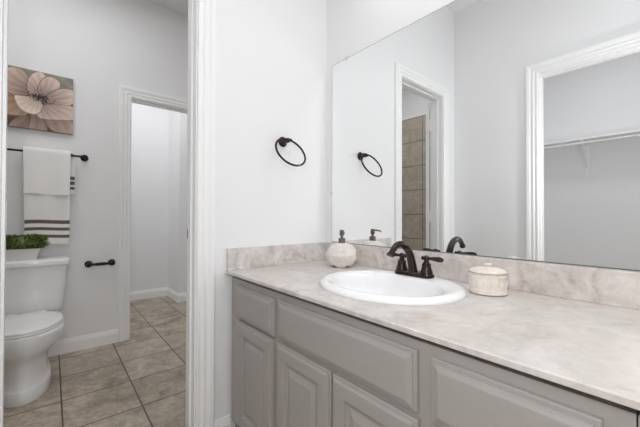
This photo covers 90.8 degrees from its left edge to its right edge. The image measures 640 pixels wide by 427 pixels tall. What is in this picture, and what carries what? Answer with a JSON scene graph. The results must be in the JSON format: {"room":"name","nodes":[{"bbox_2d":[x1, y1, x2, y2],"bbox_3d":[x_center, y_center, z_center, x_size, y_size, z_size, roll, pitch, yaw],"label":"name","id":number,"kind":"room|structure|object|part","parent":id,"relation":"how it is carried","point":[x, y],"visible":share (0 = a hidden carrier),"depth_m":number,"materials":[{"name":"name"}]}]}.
{"room":"bathroom","nodes":[
{"label":"bathroom","id":0,"kind":"room"},
{"bbox_2d":[4,296,185,426],"bbox_3d":[-1.359,1.085,1.436,4.140,0.050,5.290,1,-1,-40],"label":"floor","id":1,"kind":"structure","parent":0,"point":[140,380],"depth_m":1.99,"materials":[{"name":"tile"}]},
{"bbox_2d":[4,255,69,407],"bbox_3d":[-1.858,0.690,1.990,0.450,0.749,0.750,1,-1,-40],"label":"toilet","id":2,"kind":"object","parent":1,"relation":"on","point":[34,289],"visible":0.94,"depth_m":1.92,"materials":[{"name":"white ceramic"}]},
{"bbox_2d":[6,234,49,261],"bbox_3d":[-2.026,0.225,2.145,0.295,0.181,0.132,1,-1,-40],"label":"potted plant","id":3,"kind":"object","parent":2,"relation":"on","point":[27,247],"visible":0.83,"depth_m":2.12,"materials":[{"name":"green plant"}]},
{"bbox_3d":[-2.035,0.277,2.141,0.208,0.077,0.112,1,-1,-40],"label":"planter","id":4,"kind":"part","parent":3,"relation":"part of","materials":[{"name":"white ceramic"}]},
{"bbox_3d":[-1.771,0.655,1.887,0.366,0.022,0.460,1,-1,-40],"label":"lid","id":5,"kind":"part","parent":2,"relation":"part of","materials":[{"name":"white plastic"}]},
{"bbox_3d":[-1.768,0.673,1.884,0.370,0.014,0.455,1,-1,-40],"label":"seat","id":6,"kind":"part","parent":2,"relation":"part of","materials":[{"name":"white plastic"}]},
{"bbox_3d":[-1.822,0.872,1.945,0.380,0.383,0.637,1,-1,-40],"label":"bowl","id":7,"kind":"part","parent":2,"relation":"part of","materials":[{"name":"white ceramic"}]},
{"bbox_3d":[-2.027,0.521,2.191,0.424,0.320,0.214,1,-1,-40],"label":"tank","id":8,"kind":"part","parent":2,"relation":"part of","materials":[{"name":"white ceramic"}]},
{"bbox_3d":[-2.024,0.339,2.189,0.450,0.045,0.237,1,-1,-40],"label":"tank lid","id":9,"kind":"part","parent":2,"relation":"part of","materials":[{"name":"white ceramic"}]},
{"bbox_2d":[231,277,638,426],"bbox_3d":[0.242,0.671,1.161,0.621,0.780,1.356,1,-1,-40],"label":"bathroom vanity","id":10,"kind":"object","parent":1,"relation":"on","point":[297,362],"visible":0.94,"depth_m":0.84,"materials":[{"name":"grey paint"}]},
{"bbox_3d":[-0.273,0.707,1.304,0.020,0.458,0.295,1,-1,-40],"label":"door","id":11,"kind":"part","parent":10,"relation":"part of","materials":[{"name":"grey paint"}]},
{"bbox_3d":[-0.275,0.396,1.309,0.022,0.143,0.312,1,-1,-40],"label":"drawer","id":12,"kind":"part","parent":10,"relation":"part of","materials":[{"name":"grey paint"}]},
{"bbox_3d":[-0.062,0.706,1.056,0.020,0.458,0.295,1,-1,-40],"label":"door","id":13,"kind":"part","parent":10,"relation":"part of","materials":[{"name":"grey paint"}]},
{"bbox_3d":[0.131,0.704,0.829,0.020,0.458,0.287,1,-1,-40],"label":"door","id":14,"kind":"part","parent":10,"relation":"part of","materials":[{"name":"grey paint"}]},
{"bbox_2d":[226,242,639,409],"bbox_3d":[0.432,0.221,0.945,0.632,0.118,1.968,1,-1,-40],"label":"countertop","id":15,"kind":"structure","parent":10,"relation":"on","point":[572,326],"depth_m":0.86,"materials":[{"name":"stone"}]},
{"bbox_2d":[326,230,356,267],"bbox_3d":[0.111,0.177,1.615,0.151,0.187,0.154,0,-1,13],"label":"soap dispenser","id":16,"kind":"object","parent":15,"relation":"on","point":[341,254],"visible":1,"depth_m":1.56,"materials":[{"name":"white ceramic"}]},
{"bbox_2d":[326,243,356,267],"bbox_3d":[0.111,0.210,1.615,0.151,0.121,0.154,0,-1,13],"label":"bottle","id":17,"kind":"object","parent":16,"relation":"attached to","point":[340,255],"depth_m":1.56,"materials":[{"name":"white ceramic"}]},
{"bbox_2d":[320,270,466,305],"bbox_3d":[0.248,0.327,1.161,0.466,0.159,0.542,1,-1,-40],"label":"sink","id":18,"kind":"object","parent":15,"relation":"in","point":[377,286],"visible":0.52,"depth_m":1.19,"materials":[{"name":"white ceramic"}]},
{"bbox_2d":[386,241,443,278],"bbox_3d":[0.371,0.178,1.254,0.208,0.143,0.212,0,-1,11],"label":"faucet","id":19,"kind":"object","parent":15,"relation":"on","point":[426,272],"visible":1,"depth_m":1.23,"materials":[{"name":"brown metal"}]},
{"bbox_3d":[0.343,0.200,1.321,0.047,0.071,0.047,1,-1,-40],"label":"handle","id":20,"kind":"part","parent":19,"relation":"part of","materials":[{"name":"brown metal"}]},
{"bbox_3d":[0.326,0.173,1.232,0.170,0.134,0.039,1,-1,-40],"label":"spout","id":21,"kind":"part","parent":19,"relation":"part of","materials":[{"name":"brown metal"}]},
{"bbox_3d":[0.380,0.241,1.277,0.058,0.017,0.166,1,-1,-40],"label":"plate","id":22,"kind":"part","parent":19,"relation":"part of","materials":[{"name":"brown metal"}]},
{"bbox_3d":[0.417,0.199,1.234,0.047,0.071,0.047,1,-1,-40],"label":"handle","id":23,"kind":"part","parent":19,"relation":"part of","materials":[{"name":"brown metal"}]},
{"bbox_3d":[0.431,0.175,1.212,0.022,0.021,0.096,1,-1,-40],"label":"lever","id":24,"kind":"part","parent":19,"relation":"part of","materials":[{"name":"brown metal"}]},
{"bbox_2d":[468,263,507,296],"bbox_3d":[0.567,0.217,1.065,0.119,0.100,0.119,1,-1,-40],"label":"canister","id":25,"kind":"object","parent":15,"relation":"on","point":[487,280],"visible":1,"depth_m":1.02,"materials":[{"name":"beige ceramic"}]},
{"bbox_3d":[0.567,0.189,1.065,0.116,0.018,0.116,1,-1,-40],"label":"lid","id":26,"kind":"part","parent":25,"relation":"part of","materials":[{"name":"beige ceramic"}]},
{"bbox_3d":[0.338,0.388,0.589,0.022,0.142,0.286,1,-1,-40],"label":"drawer","id":27,"kind":"part","parent":10,"relation":"part of","materials":[{"name":"grey paint"}]},
{"bbox_2d":[638,410,639,426],"bbox_3d":[0.875,0.666,0.417,0.621,0.780,0.594,1,-1,-40],"label":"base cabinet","id":28,"kind":"object","parent":1,"relation":"on","point":[639,410],"visible":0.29,"depth_m":0.46,"materials":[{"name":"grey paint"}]},
{"bbox_2d":[6,0,187,339],"bbox_3d":[-1.991,-0.407,2.468,2.890,2.950,0.120,1,-1,-40],"label":"wall","id":29,"kind":"structure","parent":0,"point":[103,46],"depth_m":2.53,"materials":[{"name":"white paint"}]},
{"bbox_2d":[7,65,72,134],"bbox_3d":[-2.073,-0.823,2.304,0.425,0.425,0.030,1,-1,-40],"label":"wall picture","id":30,"kind":"object","parent":29,"relation":"attached to","point":[36,100],"visible":0.94,"depth_m":2.30,"materials":[{"name":"brown fabric"}]},
{"bbox_2d":[7,148,88,160],"bbox_3d":[-2.070,-0.441,2.269,0.662,0.052,0.082,1,-1,-40],"label":"towel bar","id":31,"kind":"object","parent":29,"relation":"attached to","point":[83,157],"visible":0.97,"depth_m":2.41,"materials":[{"name":"black metal"}]},
{"bbox_2d":[24,153,74,243],"bbox_3d":[-1.976,-0.119,2.308,0.286,0.687,0.055,1,-1,-40],"label":"bath towel","id":32,"kind":"object","parent":31,"relation":"hanging from","point":[47,215],"visible":0.58,"depth_m":2.30,"materials":[{"name":"white fabric"}]},
{"bbox_2d":[22,146,70,194],"bbox_3d":[-1.990,-0.304,2.298,0.270,0.339,0.080,1,-1,-40],"label":"hand towel","id":33,"kind":"object","parent":32,"relation":"on","point":[46,171],"visible":1,"depth_m":2.27,"materials":[{"name":"white fabric"}]},
{"bbox_3d":[-1.838,-0.439,2.466,0.052,0.052,0.082,1,-1,-40],"label":"post","id":34,"kind":"part","parent":31,"relation":"part of","materials":[{"name":"black metal"}]},
{"bbox_2d":[48,329,117,356],"bbox_3d":[-2.315,1.009,2.095,1.655,0.109,0.014,1,-1,-40],"label":"baseboard","id":35,"kind":"structure","parent":29,"relation":"attached to","point":[83,342],"depth_m":2.48,"materials":[{"name":"paint"}]},
{"bbox_2d":[84,259,114,266],"bbox_3d":[-1.760,0.402,2.533,0.207,0.052,0.072,1,-1,-40],"label":"paper holder","id":36,"kind":"object","parent":29,"relation":"attached to","point":[111,261],"visible":1,"depth_m":2.51,"materials":[{"name":"black metal"}]},
{"bbox_3d":[-1.819,0.402,2.483,0.052,0.052,0.072,1,-1,-40],"label":"post","id":37,"kind":"part","parent":36,"relation":"part of","materials":[{"name":"black metal"}]},
{"bbox_3d":[-1.700,0.403,2.583,0.052,0.052,0.072,1,-1,-40],"label":"post","id":38,"kind":"part","parent":36,"relation":"part of","materials":[{"name":"black metal"}]},
{"bbox_2d":[118,85,187,341],"bbox_3d":[-1.361,0.000,2.990,0.942,2.149,0.136,1,-1,-40],"label":"door frame","id":39,"kind":"structure","parent":29,"relation":"attached to","point":[126,93],"depth_m":2.67,"materials":[{"name":"paint"}]},
{"bbox_2d":[130,103,168,291],"bbox_3d":[-2.683,-0.397,3.715,1.650,2.950,0.120,1,-1,-40],"label":"wall","id":40,"kind":"structure","parent":0,"point":[150,125],"depth_m":4.05,"materials":[{"name":"white paint"}]},
{"bbox_2d":[145,0,187,16],"bbox_3d":[-1.352,-1.915,1.465,4.140,0.050,5.290,1,-1,-40],"label":"ceiling","id":41,"kind":"structure","parent":0,"point":[180,7],"depth_m":2.85,"materials":[{"name":"white paint"}]},
{"bbox_2d":[168,110,186,292],"bbox_3d":[-1.604,-0.388,4.330,0.790,2.950,0.580,1,-1,-40],"label":"wall","id":42,"kind":"structure","parent":0,"point":[177,215],"depth_m":3.91,"materials":[{"name":"white paint"}]},
{"bbox_2d":[130,287,185,302],"bbox_3d":[-2.193,1.025,3.731,2.200,0.109,0.474,1,-1,-40],"label":"baseboard","id":43,"kind":"structure","parent":42,"relation":"attached to","point":[166,291],"depth_m":3.99,"materials":[{"name":"paint"}]},
{"bbox_2d":[214,0,326,426],"bbox_3d":[-0.900,-0.416,1.185,2.890,2.950,0.115,1,-1,-40],"label":"wall","id":44,"kind":"structure","parent":0,"point":[271,54],"depth_m":1.63,"materials":[{"name":"white paint"}]},
{"bbox_2d":[6,201,6,230],"bbox_3d":[-1.395,0.000,0.869,0.760,2.085,0.053,1,-1,-40],"label":"door","id":45,"kind":"structure","parent":44,"relation":"in","point":[6,201],"depth_m":1.10,"materials":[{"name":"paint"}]},
{"bbox_2d":[0,0,216,426],"bbox_3d":[-0.817,-0.040,1.239,0.785,2.199,0.135,1,-1,-40],"label":"door frame","id":46,"kind":"structure","parent":44,"relation":"attached to","point":[207,9],"depth_m":1.42,"materials":[{"name":"paint"}]},
{"bbox_2d":[214,414,230,426],"bbox_3d":[-0.454,1.008,1.468,0.081,0.109,0.014,1,-1,-40],"label":"baseboard","id":47,"kind":"structure","parent":44,"relation":"attached to","point":[225,421],"depth_m":1.47,"materials":[{"name":"paint"}]},
{"bbox_2d":[275,137,305,166],"bbox_3d":[-0.164,-0.325,1.642,0.184,0.178,0.140,1,-1,-40],"label":"towel ring","id":48,"kind":"object","parent":44,"relation":"attached to","point":[282,141],"visible":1,"depth_m":1.65,"materials":[{"name":"black metal"}]},
{"bbox_3d":[-0.183,-0.386,1.679,0.056,0.056,0.060,1,-1,-40],"label":"post","id":49,"kind":"part","parent":48,"relation":"part of","materials":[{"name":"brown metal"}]},
{"bbox_2d":[326,0,639,271],"bbox_3d":[0.757,-0.413,1.147,0.114,2.950,2.090,1,-1,-40],"label":"wall","id":50,"kind":"structure","parent":0,"point":[352,26],"depth_m":1.73,"materials":[{"name":"white paint"}]},
{"bbox_2d":[325,242,639,309],"bbox_3d":[0.663,0.216,1.142,0.026,0.104,1.968,1,-1,-40],"label":"backsplash","id":51,"kind":"structure","parent":50,"relation":"attached to","point":[613,287],"depth_m":1.04,"materials":[{"name":"stone"}]},
{"bbox_2d":[330,0,639,270],"bbox_3d":[0.678,-0.361,1.144,0.010,1.049,1.890,1,-1,-40],"label":"mirror","id":52,"kind":"object","parent":50,"relation":"attached to","point":[506,129],"visible":1,"depth_m":1.16,"materials":[{"name":"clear mirror"}]}
]}

